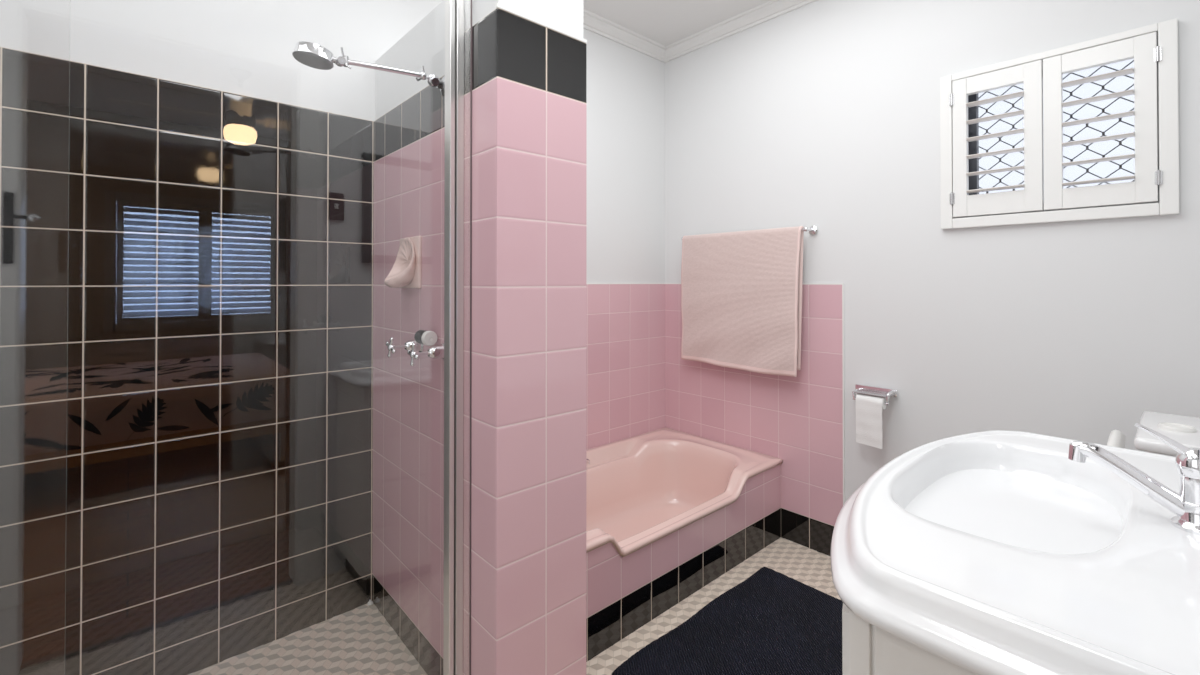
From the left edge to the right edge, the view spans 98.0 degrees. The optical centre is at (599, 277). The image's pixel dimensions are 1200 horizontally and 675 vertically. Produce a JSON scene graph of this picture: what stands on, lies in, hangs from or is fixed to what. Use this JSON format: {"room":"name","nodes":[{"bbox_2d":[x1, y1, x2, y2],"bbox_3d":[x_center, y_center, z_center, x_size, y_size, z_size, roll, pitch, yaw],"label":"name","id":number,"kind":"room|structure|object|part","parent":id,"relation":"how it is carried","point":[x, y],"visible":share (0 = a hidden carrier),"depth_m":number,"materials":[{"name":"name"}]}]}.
{"room":"bathroom","nodes":[
{"label":"bathroom","id":0,"kind":"room"},
{"bbox_2d":[0,0,664,674],"bbox_3d":[-0.723,-0.016,2.117,3.061,2.620,0.121,0,-1,-42],"label":"wall","id":1,"kind":"structure","parent":0,"point":[211,401],"depth_m":1.60,"materials":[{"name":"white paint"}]},
{"bbox_2d":[583,0,817,62],"bbox_3d":[0.009,-1.301,1.320,2.867,0.063,2.073,0,-1,-42],"label":"trim","id":2,"kind":"structure","parent":1,"relation":"attached to","point":[769,10],"depth_m":2.72,"materials":[{"name":"white paint"}]},
{"bbox_2d":[372,0,586,674],"bbox_3d":[-0.473,0.220,1.593,0.256,2.060,1.032,0,-1,-42],"label":"wall partition","id":3,"kind":"structure","parent":0,"point":[528,442],"depth_m":1.23,"materials":[{"name":"pink tile"}]},
{"bbox_2d":[292,41,444,96],"bbox_3d":[-0.584,-0.551,1.364,0.386,0.068,0.089,0,-1,-42],"label":"shower","id":4,"kind":"object","parent":3,"relation":"attached to","point":[310,54],"visible":0.98,"depth_m":1.29,"materials":[{"name":"silver metal"}]},
{"bbox_3d":[-0.564,-0.553,1.381,0.203,0.029,0.012,0,-1,-42],"label":"arm","id":5,"kind":"part","parent":4,"relation":"part of","materials":[{"name":"silver metal"}]},
{"bbox_2d":[384,236,421,287],"bbox_3d":[-0.632,-0.049,1.643,0.082,0.163,0.157,0,-1,-42],"label":"soap dish","id":6,"kind":"object","parent":3,"relation":"attached to","point":[406,272],"visible":1,"depth_m":1.62,"materials":[{"name":"pink ceramic"}]},
{"bbox_3d":[-0.606,-0.048,1.667,0.010,0.163,0.157,0,-1,-42],"label":"plate","id":7,"kind":"part","parent":6,"relation":"part of","materials":[{"name":"pink ceramic"}]},
{"bbox_2d":[386,337,423,357],"bbox_3d":[-0.591,0.207,1.579,0.100,0.063,0.063,0,-1,-42],"label":"tap","id":8,"kind":"object","parent":3,"relation":"attached to","point":[391,347],"visible":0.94,"depth_m":1.57,"materials":[{"name":"silver metal"}]},
{"bbox_3d":[-0.621,0.207,1.552,0.019,0.063,0.063,0,-1,-42],"label":"cross handle","id":9,"kind":"part","parent":8,"relation":"part of","materials":[{"name":"silver metal"}]},
{"bbox_2d":[407,343,443,365],"bbox_3d":[-0.481,0.210,1.457,0.100,0.065,0.065,0,-1,-42],"label":"tap","id":10,"kind":"object","parent":3,"relation":"attached to","point":[435,352],"visible":0.93,"depth_m":1.45,"materials":[{"name":"silver metal"}]},
{"bbox_3d":[-0.511,0.210,1.429,0.019,0.065,0.065,0,-1,-42],"label":"cross handle","id":11,"kind":"part","parent":10,"relation":"part of","materials":[{"name":"silver metal"}]},
{"bbox_2d":[414,330,436,345],"bbox_3d":[-0.503,0.174,1.519,0.051,0.043,0.067,0,-1,-42],"label":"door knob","id":12,"kind":"object","parent":3,"relation":"attached to","point":[429,338],"visible":1,"depth_m":1.50,"materials":[{"name":"silver metal"}]},
{"bbox_2d":[188,538,840,674],"bbox_3d":[0.005,1.233,1.300,3.061,0.089,2.155,0,-1,-42],"label":"floor","id":13,"kind":"structure","parent":0,"point":[357,641],"depth_m":1.73,"materials":[{"name":"beige tile"}]},
{"bbox_2d":[65,0,471,674],"bbox_3d":[-0.747,0.201,0.858,1.138,2.035,0.068,0,-1,-41],"label":"shower door frame","id":14,"kind":"structure","parent":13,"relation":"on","point":[454,9],"depth_m":1.22,"materials":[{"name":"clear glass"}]},
{"bbox_3d":[-1.014,0.183,0.661,0.476,1.982,0.006,0,-1,-42],"label":"sliding panel","id":15,"kind":"part","parent":14,"relation":"part of","materials":[{"name":"clear glass"}]},
{"bbox_3d":[-0.346,0.188,1.236,0.036,2.002,0.030,0,-1,-42],"label":"wall post","id":16,"kind":"part","parent":14,"relation":"part of","materials":[{"name":"silver metal"}]},
{"bbox_2d":[586,427,782,556],"bbox_3d":[0.081,1.010,2.259,1.466,0.312,0.734,0,-1,-42],"label":"bathtub","id":17,"kind":"object","parent":13,"relation":"on","point":[642,489],"visible":0.51,"depth_m":2.58,"materials":[{"name":"pink ceramic"}]},
{"bbox_2d":[611,567,842,674],"bbox_3d":[0.568,1.221,1.688,0.906,0.015,0.629,0,-1,-42],"label":"bath mat","id":18,"kind":"object","parent":13,"relation":"on","point":[771,622],"visible":0.85,"depth_m":1.76,"materials":[{"name":"black fabric"}]},
{"bbox_2d":[830,430,1199,674],"bbox_3d":[0.689,0.783,0.839,0.905,0.881,0.464,0,-1,-42],"label":"vanity unit","id":19,"kind":"object","parent":13,"relation":"on","point":[994,552],"visible":0.95,"depth_m":0.64,"materials":[{"name":"white ceramic"}]},
{"bbox_3d":[0.363,0.503,0.740,0.017,0.160,0.197,0,-1,33],"label":"drawer","id":20,"kind":"part","parent":19,"relation":"part of","materials":[{"name":"white paint"}]},
{"bbox_3d":[0.417,0.755,0.507,0.008,0.712,0.336,0,-1,-42],"label":"panel","id":21,"kind":"part","parent":19,"relation":"part of","materials":[{"name":"white paint"}]},
{"bbox_2d":[1068,423,1199,534],"bbox_3d":[0.792,0.280,0.761,0.055,0.135,0.164,0,-1,-42],"label":"mixer tap","id":22,"kind":"object","parent":19,"relation":"on","point":[1185,504],"visible":1,"depth_m":0.74,"materials":[{"name":"silver metal"}]},
{"bbox_3d":[0.782,0.296,0.773,0.027,0.084,0.133,0,-1,-42],"label":"spout","id":23,"kind":"part","parent":22,"relation":"part of","materials":[{"name":"silver metal"}]},
{"bbox_3d":[0.815,0.244,0.737,0.042,0.064,0.083,0,-1,-42],"label":"lever","id":24,"kind":"part","parent":22,"relation":"part of","materials":[{"name":"silver metal"}]},
{"bbox_2d":[1107,411,1199,456],"bbox_3d":[1.276,0.796,1.460,0.390,0.865,0.601,0,-1,-42],"label":"toilet","id":25,"kind":"object","parent":13,"relation":"on","point":[1185,430],"visible":0.2,"depth_m":1.26,"materials":[{"name":"white ceramic"}]},
{"bbox_3d":[1.345,0.600,1.386,0.360,0.390,0.073,0,-1,-42],"label":"lid","id":26,"kind":"part","parent":25,"relation":"part of","materials":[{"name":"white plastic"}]},
{"bbox_3d":[1.431,0.386,1.292,0.390,0.030,0.138,0,-1,-42],"label":"cistern lid","id":27,"kind":"part","parent":25,"relation":"part of","materials":[{"name":"white ceramic"}]},
{"bbox_2d":[583,0,769,45],"bbox_3d":[0.519,-1.377,-0.452,4.751,0.060,5.617,0,-1,-42],"label":"ceiling","id":28,"kind":"structure","parent":0,"point":[665,22],"depth_m":2.60,"materials":[{"name":"white paint"}]},
{"bbox_2d":[665,0,1199,555],"bbox_3d":[1.116,-0.015,2.317,0.141,2.620,2.287,0,-1,-42],"label":"wall","id":29,"kind":"structure","parent":0,"point":[822,114],"depth_m":2.12,"materials":[{"name":"white paint"}]},
{"bbox_2d":[586,464,780,661],"bbox_3d":[0.314,1.053,2.005,1.472,0.360,0.020,0,-1,-42],"label":"bath panel","id":30,"kind":"object","parent":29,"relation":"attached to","point":[624,594],"depth_m":1.96,"materials":[{"name":"pink tile"}]},
{"bbox_2d":[681,226,817,239],"bbox_3d":[0.708,-0.214,2.608,0.079,0.040,0.739,0,-1,-42],"label":"towel rail","id":31,"kind":"object","parent":29,"relation":"attached to","point":[812,230],"visible":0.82,"depth_m":2.36,"materials":[{"name":"silver metal"}]},
{"bbox_2d":[681,226,803,376],"bbox_3d":[0.677,0.110,2.591,0.053,0.683,0.686,0,-1,-42],"label":"bath towel","id":32,"kind":"object","parent":31,"relation":"hanging from","point":[741,291],"visible":1,"depth_m":2.54,"materials":[{"name":"pink fabric"}]},
{"bbox_2d":[852,384,897,405],"bbox_3d":[1.117,0.479,2.139,0.091,0.055,0.163,0,-1,-42],"label":"toilet roll holder","id":33,"kind":"object","parent":29,"relation":"attached to","point":[861,389],"visible":0.99,"depth_m":2.14,"materials":[{"name":"silver metal"}]},
{"bbox_2d":[856,393,886,448],"bbox_3d":[1.099,0.579,2.116,0.049,0.204,0.105,0,-1,-42],"label":"toilet roll","id":34,"kind":"object","parent":33,"relation":"on","point":[869,408],"visible":0.98,"depth_m":2.10,"materials":[{"name":"white paper"}]},
{"bbox_2d":[940,18,1178,228],"bbox_3d":[1.556,-0.476,1.813,0.148,0.579,0.609,0,-1,-42],"label":"window","id":35,"kind":"structure","parent":29,"relation":"in","point":[1168,204],"depth_m":1.76,"materials":[{"name":"white wood"}]},
{"bbox_3d":[1.581,-0.488,1.836,0.030,0.490,0.515,0,-1,-42],"label":"frame","id":36,"kind":"part","parent":35,"relation":"part of","materials":[{"name":"grey"}]},
{"bbox_2d":[949,60,1043,217],"bbox_3d":[1.417,-0.484,1.875,0.060,0.511,0.268,0,-1,-42],"label":"window shutter","id":37,"kind":"object","parent":35,"relation":"attached to","point":[1030,199],"visible":1,"depth_m":1.85,"materials":[{"name":"white wood"}]},
{"bbox_3d":[1.588,-0.489,1.829,0.004,0.450,0.435,0,-1,-42],"label":"glass pane","id":38,"kind":"part","parent":35,"relation":"part of","materials":[{"name":"clear glass"}]},
{"bbox_2d":[1043,32,1162,210],"bbox_3d":[1.601,-0.485,1.672,0.060,0.511,0.274,0,-1,-42],"label":"window shutter","id":39,"kind":"object","parent":35,"relation":"attached to","point":[1145,52],"visible":1,"depth_m":1.65,"materials":[{"name":"white wood"}]}
]}

